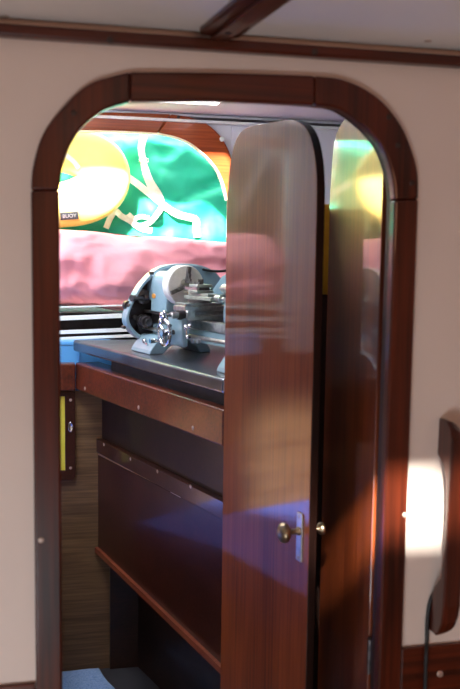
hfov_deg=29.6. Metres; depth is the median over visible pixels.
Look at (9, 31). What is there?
trim
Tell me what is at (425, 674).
cable
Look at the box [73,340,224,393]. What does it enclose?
countertop
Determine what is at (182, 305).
metalworking lathe
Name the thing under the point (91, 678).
mat
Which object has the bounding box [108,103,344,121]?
ceiling
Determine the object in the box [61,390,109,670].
wall
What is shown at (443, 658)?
trim
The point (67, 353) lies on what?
storage box
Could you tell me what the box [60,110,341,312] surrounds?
wall
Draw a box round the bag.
[60,133,226,241]
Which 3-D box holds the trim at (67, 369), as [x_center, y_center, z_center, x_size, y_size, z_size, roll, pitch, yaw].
[-1.216,0.113,2.741,1.436,0.090,0.046,-1,6,-13]
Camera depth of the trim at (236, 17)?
1.19 m
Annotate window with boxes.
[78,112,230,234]
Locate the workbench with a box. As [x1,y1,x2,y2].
[76,361,223,688]
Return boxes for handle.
[429,418,459,634]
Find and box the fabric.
[60,229,225,310]
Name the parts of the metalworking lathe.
ball handle, apron lever, apron knob, tool post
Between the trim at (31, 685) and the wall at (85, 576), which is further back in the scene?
the wall at (85, 576)
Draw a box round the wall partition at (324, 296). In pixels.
[313,294,327,688]
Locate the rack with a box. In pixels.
[60,304,136,339]
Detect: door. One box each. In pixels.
[220,119,325,688]
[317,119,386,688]
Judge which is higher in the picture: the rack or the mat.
the rack
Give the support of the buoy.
on the bag
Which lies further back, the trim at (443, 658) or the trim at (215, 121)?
the trim at (215, 121)
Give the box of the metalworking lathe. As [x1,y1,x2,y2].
[121,263,225,372]
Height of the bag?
0.722 m
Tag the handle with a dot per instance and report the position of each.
(445, 596)
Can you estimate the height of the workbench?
1.112 m
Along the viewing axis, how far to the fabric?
3.01 m
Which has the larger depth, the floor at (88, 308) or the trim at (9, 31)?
the floor at (88, 308)
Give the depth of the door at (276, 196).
1.77 m
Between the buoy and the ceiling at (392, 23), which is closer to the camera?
the ceiling at (392, 23)
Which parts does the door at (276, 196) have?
knob, lock plate, knob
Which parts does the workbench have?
rail, drop panel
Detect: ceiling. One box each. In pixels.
[0,0,459,50]
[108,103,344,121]
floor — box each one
[60,305,116,310]
[100,667,159,688]
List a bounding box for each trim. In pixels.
[0,23,459,68]
[0,682,34,688]
[1,0,431,42]
[31,72,417,688]
[60,362,75,390]
[94,115,340,129]
[400,642,459,688]
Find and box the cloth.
[323,204,329,293]
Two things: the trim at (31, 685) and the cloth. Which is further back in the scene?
the cloth
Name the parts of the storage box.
lid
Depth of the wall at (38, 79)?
1.35 m
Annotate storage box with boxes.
[60,339,110,389]
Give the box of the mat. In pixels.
[62,668,114,688]
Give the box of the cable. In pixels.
[423,593,431,688]
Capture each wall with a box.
[0,18,459,688]
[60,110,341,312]
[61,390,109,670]
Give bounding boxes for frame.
[61,391,75,480]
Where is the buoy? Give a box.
[58,133,129,227]
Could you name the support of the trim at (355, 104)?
attached to the wall at (38, 79)
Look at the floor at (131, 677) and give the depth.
2.96 m
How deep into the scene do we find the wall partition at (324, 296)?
2.12 m

